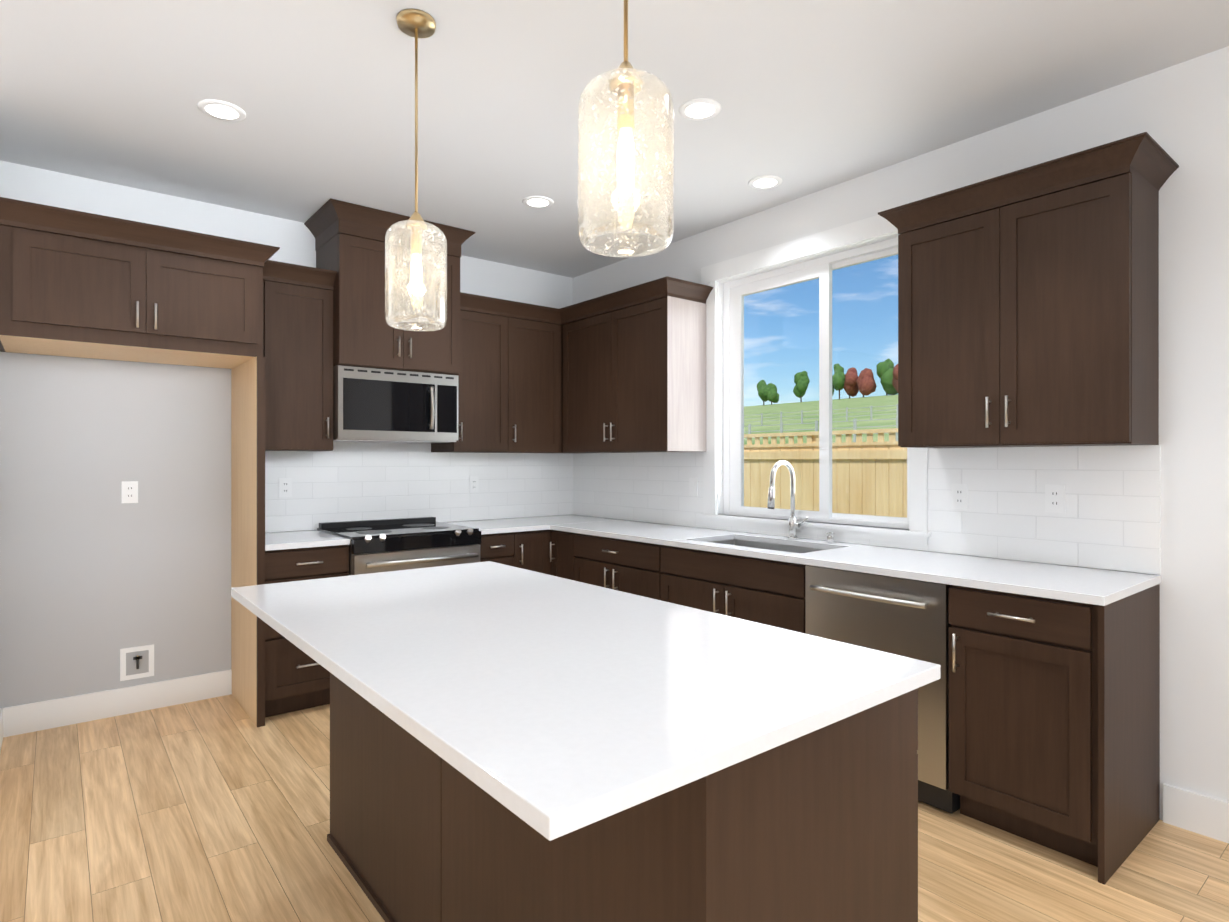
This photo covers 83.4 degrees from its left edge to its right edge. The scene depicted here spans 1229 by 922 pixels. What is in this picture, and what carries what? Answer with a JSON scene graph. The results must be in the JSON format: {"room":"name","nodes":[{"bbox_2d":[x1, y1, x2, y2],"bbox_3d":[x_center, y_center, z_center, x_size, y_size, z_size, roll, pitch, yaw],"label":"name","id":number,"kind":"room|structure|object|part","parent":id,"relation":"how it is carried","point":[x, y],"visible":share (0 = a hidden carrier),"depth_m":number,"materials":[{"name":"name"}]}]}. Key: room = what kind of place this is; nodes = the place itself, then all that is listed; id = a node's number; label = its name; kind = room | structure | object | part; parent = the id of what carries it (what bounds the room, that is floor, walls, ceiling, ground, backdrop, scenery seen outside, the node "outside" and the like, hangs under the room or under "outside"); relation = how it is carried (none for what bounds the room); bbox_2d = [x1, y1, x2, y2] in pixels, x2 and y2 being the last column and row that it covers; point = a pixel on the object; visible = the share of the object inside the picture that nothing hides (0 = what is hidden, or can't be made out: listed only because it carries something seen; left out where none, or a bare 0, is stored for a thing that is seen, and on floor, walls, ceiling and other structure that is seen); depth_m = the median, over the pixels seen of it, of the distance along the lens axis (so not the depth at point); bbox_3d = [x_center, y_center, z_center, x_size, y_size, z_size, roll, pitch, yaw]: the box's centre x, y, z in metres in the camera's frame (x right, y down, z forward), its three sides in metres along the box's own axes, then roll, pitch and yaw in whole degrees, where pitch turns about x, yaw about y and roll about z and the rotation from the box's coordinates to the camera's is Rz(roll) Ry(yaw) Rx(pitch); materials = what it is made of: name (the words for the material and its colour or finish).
{"room":"kitchen","nodes":[
{"label":"kitchen","id":0,"kind":"room"},
{"bbox_2d":[0,160,572,532],"bbox_3d":[-3.623,-0.010,2.919,8.640,2.900,0.140,0,0,-39],"label":"wall","id":1,"kind":"structure","parent":0,"point":[294,241],"depth_m":3.98,"materials":[{"name":"white paint"}]},
{"bbox_2d":[0,707,7,751],"bbox_3d":[-2.717,1.270,3.029,0.014,0.140,0.750,0,0,-39],"label":"baseboard","id":2,"kind":"structure","parent":1,"relation":"attached to","point":[3,711],"depth_m":3.34,"materials":[{"name":"white wood"}]},
{"bbox_2d":[0,352,230,707],"bbox_3d":[-2.596,0.405,3.659,0.997,1.870,0.004,0,0,-39],"label":"wall panel","id":3,"kind":"object","parent":1,"relation":"attached to","point":[96,574],"visible":1,"depth_m":3.61,"materials":[{"name":"grey paint"}]},
{"bbox_2d":[8,669,231,735],"bbox_3d":[-2.591,1.270,3.652,0.997,0.140,0.014,0,0,-39],"label":"baseboard","id":4,"kind":"structure","parent":1,"relation":"attached to","point":[37,716],"depth_m":3.62,"materials":[{"name":"white wood"}]},
{"bbox_2d":[122,481,137,502],"bbox_3d":[-2.578,0.166,3.667,0.072,0.116,0.007,0,0,-39],"label":"outlet","id":5,"kind":"object","parent":1,"relation":"attached to","point":[129,491],"visible":1,"depth_m":3.67,"materials":[{"name":"white plastic"}]},
{"bbox_2d":[0,197,267,368],"bbox_3d":[-2.382,-0.808,3.428,1.032,0.555,0.628,0,0,-39],"label":"upper cabinet","id":6,"kind":"object","parent":1,"relation":"attached to","point":[73,283],"depth_m":3.17,"materials":[{"name":"brown wood"}]},
{"bbox_2d":[120,644,153,680],"bbox_3d":[-2.545,1.078,3.679,0.150,0.170,0.030,0,0,-39],"label":"outlet box","id":7,"kind":"object","parent":1,"relation":"attached to","point":[137,662],"visible":1,"depth_m":3.68,"materials":[{"name":"white plastic"}]},
{"bbox_2d":[265,261,332,450],"bbox_3d":[-1.903,-0.572,3.995,0.426,1.025,0.352,0,0,-39],"label":"upper cabinet","id":8,"kind":"object","parent":1,"relation":"attached to","point":[298,389],"depth_m":3.86,"materials":[{"name":"brown wood"}]},
{"bbox_2d":[304,198,479,376],"bbox_3d":[-1.392,-1.004,4.303,0.889,0.904,0.517,0,0,-39],"label":"upper cabinet","id":9,"kind":"object","parent":1,"relation":"attached to","point":[355,331],"depth_m":4.07,"materials":[{"name":"brown wood"}]},
{"bbox_2d":[333,365,457,442],"bbox_3d":[-1.404,-0.336,4.317,0.748,0.428,0.478,0,0,-39],"label":"over-the-range microwave","id":10,"kind":"object","parent":9,"relation":"attached to","point":[382,405],"visible":1,"depth_m":4.14,"materials":[{"name":"silver metal"}]},
{"bbox_2d":[265,451,572,532],"bbox_3d":[-1.257,0.182,4.744,2.370,0.484,0.008,0,0,-39],"label":"tile backsplash","id":11,"kind":"structure","parent":1,"relation":"attached to","point":[328,486],"depth_m":4.65,"materials":[{"name":"white tile"}]},
{"bbox_2d":[279,478,291,496],"bbox_3d":[-1.980,0.160,4.147,0.072,0.116,0.007,0,0,-39],"label":"electrical outlet","id":12,"kind":"object","parent":11,"relation":"attached to","point":[285,487],"visible":1,"depth_m":4.15,"materials":[{"name":"white plastic"}]},
{"bbox_2d":[469,476,478,492],"bbox_3d":[-1.007,0.168,4.937,0.072,0.116,0.007,0,0,-39],"label":"electrical outlet","id":13,"kind":"object","parent":11,"relation":"attached to","point":[473,484],"visible":1,"depth_m":4.93,"materials":[{"name":"white plastic"}]},
{"bbox_2d":[431,297,519,452],"bbox_3d":[-0.973,-0.570,4.750,0.462,1.020,0.352,0,0,-39],"label":"upper cabinet","id":14,"kind":"object","parent":1,"relation":"attached to","point":[489,403],"depth_m":4.66,"materials":[{"name":"brown wood"}]},
{"bbox_2d":[520,302,551,452],"bbox_3d":[-0.693,-0.570,4.977,0.497,1.020,0.352,0,0,-39],"label":"upper cabinet","id":15,"kind":"object","parent":1,"relation":"attached to","point":[535,320],"depth_m":4.87,"materials":[{"name":"brown wood"}]},
{"bbox_2d":[0,694,1228,921],"bbox_3d":[-0.482,1.389,-1.062,8.500,0.100,10.000,0,0,-39],"label":"floor","id":16,"kind":"structure","parent":0,"point":[210,810],"depth_m":2.39,"materials":[{"name":"beige wood"}]},
{"bbox_2d":[231,356,264,726],"bbox_3d":[-1.988,0.406,3.732,0.037,1.868,0.652,0,0,-39],"label":"panel","id":17,"kind":"object","parent":16,"relation":"on","point":[248,514],"visible":0.96,"depth_m":3.62,"materials":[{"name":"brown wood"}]},
{"bbox_2d":[265,545,348,717],"bbox_3d":[-1.804,0.898,3.874,0.424,0.884,0.662,0,0,-39],"label":"base cabinet","id":18,"kind":"object","parent":16,"relation":"on","point":[297,679],"visible":0.42,"depth_m":3.62,"materials":[{"name":"brown wood"}]},
{"bbox_2d":[265,530,349,550],"bbox_3d":[-1.810,0.441,3.881,0.425,0.030,0.645,0,0,-39],"label":"countertop","id":19,"kind":"structure","parent":18,"relation":"on","point":[293,539],"depth_m":3.74,"materials":[{"name":"white stone"}]},
{"bbox_2d":[327,673,390,921],"bbox_3d":[-0.563,0.898,2.412,0.642,0.884,0.603,0,0,-39],"label":"base cabinet","id":20,"kind":"object","parent":16,"relation":"on","point":[360,733],"depth_m":2.18,"materials":[{"name":"brown wood"}]},
{"bbox_2d":[317,517,480,574],"bbox_3d":[-1.306,0.861,4.209,0.765,0.958,0.740,0,0,-39],"label":"electric range","id":21,"kind":"object","parent":16,"relation":"on","point":[381,545],"visible":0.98,"depth_m":4.00,"materials":[{"name":"silver metal"}]},
{"bbox_2d":[391,720,490,921],"bbox_3d":[-0.183,0.898,1.944,0.642,0.884,0.604,0,0,-39],"label":"panel","id":22,"kind":"object","parent":16,"relation":"on","point":[441,819],"depth_m":1.76,"materials":[{"name":"brown wood"}]},
{"bbox_2d":[478,533,505,564],"bbox_3d":[-0.924,0.898,4.612,0.331,0.884,0.628,0,0,-39],"label":"base cabinet","id":23,"kind":"object","parent":16,"relation":"on","point":[492,546],"depth_m":4.34,"materials":[{"name":"brown wood"}]},
{"bbox_2d":[506,530,545,573],"bbox_3d":[-0.728,0.898,4.731,0.361,0.884,0.689,0,0,-39],"label":"base cabinet","id":24,"kind":"object","parent":16,"relation":"on","point":[526,550],"depth_m":4.50,"materials":[{"name":"brown wood"}]},
{"bbox_2d":[546,530,577,580],"bbox_3d":[-0.109,0.898,4.671,0.689,0.884,0.323,0,0,-39],"label":"base cabinet","id":25,"kind":"object","parent":16,"relation":"on","point":[561,546],"depth_m":4.52,"materials":[{"name":"brown wood"}]},
{"bbox_2d":[441,519,544,534],"bbox_3d":[-0.849,0.441,4.661,0.510,0.030,0.645,0,0,-39],"label":"countertop","id":26,"kind":"structure","parent":25,"relation":"on","point":[491,526],"depth_m":4.55,"materials":[{"name":"white stone"}]},
{"bbox_2d":[578,533,745,619],"bbox_3d":[0.237,0.898,4.294,0.627,0.884,0.936,0,0,-39],"label":"base cabinet","id":27,"kind":"object","parent":16,"relation":"on","point":[714,582],"depth_m":3.73,"materials":[{"name":"brown wood"}]},
{"bbox_2d":[506,515,1160,605],"bbox_3d":[0.593,0.441,3.822,0.670,0.030,3.765,0,0,-39],"label":"countertop","id":28,"kind":"structure","parent":27,"relation":"on","point":[1100,587],"depth_m":2.92,"materials":[{"name":"white stone"}]},
{"bbox_2d":[711,539,823,553],"bbox_3d":[0.777,0.571,3.599,0.434,0.227,0.774,0,0,-39],"label":"undermount sink","id":29,"kind":"object","parent":28,"relation":"in","point":[776,547],"visible":0.06,"depth_m":3.84,"materials":[{"name":"silver metal"}]},
{"bbox_2d":[767,460,807,538],"bbox_3d":[0.930,0.211,3.686,0.235,0.430,0.133,0,0,-39],"label":"gooseneck faucet","id":30,"kind":"object","parent":28,"relation":"on","point":[794,525],"visible":1,"depth_m":3.75,"materials":[{"name":"silver metal"}]},
{"bbox_2d":[826,532,833,542],"bbox_3d":[1.123,0.399,3.590,0.039,0.055,0.040,0,0,-39],"label":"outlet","id":31,"kind":"object","parent":28,"relation":"on","point":[830,537],"visible":0.96,"depth_m":3.58,"materials":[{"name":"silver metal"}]},
{"bbox_2d":[491,688,917,921],"bbox_3d":[0.197,0.898,1.470,0.649,0.884,0.609,0,0,-39],"label":"base cabinet","id":32,"kind":"object","parent":16,"relation":"on","point":[820,825],"depth_m":1.21,"materials":[{"name":"brown wood"}]},
{"bbox_2d":[231,561,940,840],"bbox_3d":[-0.304,0.441,1.881,0.979,0.030,1.925,0,0,-39],"label":"countertop","id":33,"kind":"structure","parent":32,"relation":"on","point":[549,707],"depth_m":1.37,"materials":[{"name":"white stone"}]},
{"bbox_2d":[805,565,959,813],"bbox_3d":[1.248,0.894,2.976,0.663,0.868,0.620,0,0,-39],"label":"dishwasher","id":34,"kind":"object","parent":16,"relation":"on","point":[904,617],"visible":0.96,"depth_m":2.68,"materials":[{"name":"silver metal"}]},
{"bbox_2d":[949,584,1159,884],"bbox_3d":[1.624,0.898,2.557,0.662,0.884,0.491,0,0,-39],"label":"base cabinet","id":35,"kind":"object","parent":16,"relation":"on","point":[1054,724],"visible":0.98,"depth_m":2.36,"materials":[{"name":"brown wood"}]},
{"bbox_2d":[0,0,1228,277],"bbox_3d":[-0.482,-1.520,-1.062,8.780,0.120,10.280,0,0,-39],"label":"ceiling","id":36,"kind":"structure","parent":0,"point":[810,96],"depth_m":2.72,"materials":[{"name":"white paint"}]},
{"bbox_2d":[198,99,245,121],"bbox_3d":[-1.633,-1.456,2.870,0.176,0.006,0.176,0,0,-39],"label":"recessed light","id":37,"kind":"object","parent":36,"relation":"in","point":[226,111],"visible":1,"depth_m":2.86,"materials":[{"name":"white"}]},
{"bbox_2d":[385,9,446,330],"bbox_3d":[-0.657,-0.953,2.286,0.198,1.014,0.198,0,0,-39],"label":"pendant light","id":38,"kind":"object","parent":36,"relation":"hanging from","point":[416,24],"visible":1,"depth_m":2.26,"materials":[{"name":"clear glass"}]},
{"bbox_3d":[-0.657,-0.615,2.286,0.198,0.339,0.198,0,0,-39],"label":"lamp shade","id":39,"kind":"part","parent":38,"relation":"part of","materials":[{"name":"clear glass"}]},
{"bbox_2d":[522,196,553,207],"bbox_3d":[-0.431,-1.456,3.882,0.176,0.006,0.176,0,0,-39],"label":"recessed light","id":40,"kind":"object","parent":36,"relation":"in","point":[537,201],"visible":1,"depth_m":3.87,"materials":[{"name":"white plastic"}]},
{"bbox_2d":[578,0,673,256],"bbox_3d":[0.024,-0.953,1.427,0.198,1.014,0.198,0,0,-39],"label":"pendant light","id":41,"kind":"object","parent":36,"relation":"hanging from","point":[625,82],"visible":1,"depth_m":1.39,"materials":[{"name":"clear glass"}]},
{"bbox_2d":[679,98,720,120],"bbox_3d":[0.355,-1.456,2.861,0.176,0.006,0.176,0,0,-39],"label":"recessed light","id":42,"kind":"object","parent":36,"relation":"in","point":[692,109],"visible":1,"depth_m":2.85,"materials":[{"name":"white"}]},
{"bbox_2d":[748,175,781,188],"bbox_3d":[0.788,-1.456,3.608,0.176,0.006,0.176,0,0,-39],"label":"recessed light","id":43,"kind":"object","parent":36,"relation":"in","point":[767,181],"visible":1,"depth_m":3.60,"materials":[{"name":"white"}]},
{"bbox_2d":[573,46,1228,819],"bbox_3d":[2.872,-0.010,1.661,0.140,2.900,10.000,0,0,-39],"label":"wall","id":44,"kind":"structure","parent":0,"point":[1179,114],"depth_m":2.54,"materials":[{"name":"white paint"}]},
{"bbox_2d":[552,277,711,452],"bbox_3d":[0.073,-0.572,4.665,0.415,1.025,1.136,0,0,-39],"label":"upper cabinet","id":45,"kind":"object","parent":44,"relation":"attached to","point":[622,371],"depth_m":4.39,"materials":[{"name":"brown wood"}]},
{"bbox_2d":[699,215,930,544],"bbox_3d":[1.063,-0.415,3.844,0.167,1.620,1.470,0,0,-39],"label":"window","id":46,"kind":"structure","parent":44,"relation":"in","point":[738,290],"depth_m":3.90,"materials":[{"name":"white plastic"}]},
{"bbox_2d":[573,445,1160,574],"bbox_3d":[0.850,0.182,4.034,0.008,0.484,3.765,0,0,-39],"label":"tile backsplash","id":47,"kind":"structure","parent":44,"relation":"attached to","point":[1110,518],"depth_m":2.98,"materials":[{"name":"white tile"}]},
{"bbox_2d":[952,484,967,509],"bbox_3d":[1.570,0.162,3.136,0.007,0.116,0.072,0,0,-39],"label":"outlet","id":48,"kind":"object","parent":47,"relation":"attached to","point":[959,496],"visible":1,"depth_m":3.13,"materials":[{"name":"white plastic"}]},
{"bbox_2d":[1045,484,1064,512],"bbox_3d":[1.813,0.155,2.837,0.007,0.116,0.072,0,0,-39],"label":"outlet","id":49,"kind":"object","parent":47,"relation":"attached to","point":[1054,498],"visible":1,"depth_m":2.84,"materials":[{"name":"white plastic"}]},
{"bbox_2d":[878,132,1178,447],"bbox_3d":[1.611,-0.573,2.772,0.412,1.025,0.955,0,0,-39],"label":"upper cabinet","id":50,"kind":"object","parent":44,"relation":"attached to","point":[1028,306],"visible":1,"depth_m":2.58,"materials":[{"name":"brown wood"}]},
{"bbox_2d":[1163,783,1228,842],"bbox_3d":[4.001,1.270,0.146,0.014,0.140,6.225,0,0,-39],"label":"baseboard","id":51,"kind":"structure","parent":44,"relation":"attached to","point":[1202,814],"depth_m":2.48,"materials":[{"name":"white wood"}]},
{"label":"outside","id":52,"kind":"structure","parent":0,"visible":0},
{"bbox_3d":[2.439,1.790,7.748,6.860,0.200,80.000,0,0,-39],"label":"ground","id":53,"kind":"structure","parent":52,"visible":0},
{"bbox_2d":[744,428,906,517],"bbox_3d":[2.147,0.685,7.582,0.138,2.010,12.110,0,0,-39],"label":"fence","id":54,"kind":"object","parent":53,"relation":"on","point":[857,475],"depth_m":7.25,"materials":[{"name":"beige wood"}]},
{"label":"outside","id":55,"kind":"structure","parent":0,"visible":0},
{"bbox_2d":[744,394,897,444],"bbox_3d":[26.460,-9.490,136.722,193.000,22.388,490.000,0,0,-39],"label":"lawn","id":56,"kind":"structure","parent":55,"point":[879,400],"depth_m":81.71,"materials":[{"name":"green plant"}]},
{"bbox_2d":[757,380,767,404],"bbox_3d":[52.526,-24.236,244.466,5.631,9.582,5.900,0,0,-39],"label":"tree","id":57,"kind":"object","parent":56,"relation":"on","point":[760,385],"depth_m":243.39,"materials":[{"name":"green plant"}]},
{"bbox_2d":[763,383,778,404],"bbox_3d":[54.417,-23.199,239.345,5.569,7.971,5.143,0,0,-39],"label":"tree","id":58,"kind":"object","parent":56,"relation":"on","point":[769,388],"depth_m":238.07,"materials":[{"name":"green plant"}]},
{"bbox_2d":[793,371,809,401],"bbox_3d":[63.381,-25.039,233.714,4.813,10.954,5.944,0,0,-39],"label":"tree","id":59,"kind":"object","parent":56,"relation":"on","point":[801,389],"depth_m":232.30,"materials":[{"name":"green plant"}]},
{"bbox_2d":[744,404,897,441],"bbox_3d":[18.928,-2.900,46.891,22.120,3.852,80.000,0,0,-39],"label":"rail fence","id":60,"kind":"object","parent":56,"relation":"on","point":[781,424],"depth_m":41.91,"materials":[{"name":"grey"}]},
{"bbox_2d":[832,363,844,398],"bbox_3d":[71.561,-25.254,219.582,5.395,11.844,4.979,0,0,-39],"label":"tree","id":61,"kind":"object","parent":56,"relation":"on","point":[839,373],"depth_m":218.10,"materials":[{"name":"green plant"}]},
{"bbox_2d":[843,367,858,398],"bbox_3d":[75.064,-24.567,217.848,6.690,10.238,6.161,0,0,-39],"label":"tree","id":62,"kind":"object","parent":56,"relation":"on","point":[850,389],"depth_m":216.34,"materials":[{"name":"red plant"}]},
{"bbox_2d":[856,368,876,397],"bbox_3d":[77.514,-23.949,212.372,6.329,9.465,6.092,0,0,-39],"label":"tree","id":63,"kind":"object","parent":56,"relation":"on","point":[869,380],"depth_m":210.25,"materials":[{"name":"red plant"}]},
{"bbox_2d":[876,359,897,395],"bbox_3d":[83.723,-25.315,208.677,8.101,11.500,7.014,0,0,-39],"label":"tree","id":64,"kind":"object","parent":56,"relation":"on","point":[888,376],"depth_m":206.98,"materials":[{"name":"green plant"}]},
{"bbox_2d":[892,365,897,391],"bbox_3d":[85.267,-24.314,203.557,7.676,9.961,7.410,0,0,-39],"label":"tree","id":65,"kind":"object","parent":56,"relation":"on","point":[895,372],"depth_m":203.06,"materials":[{"name":"red plant"}]}
]}

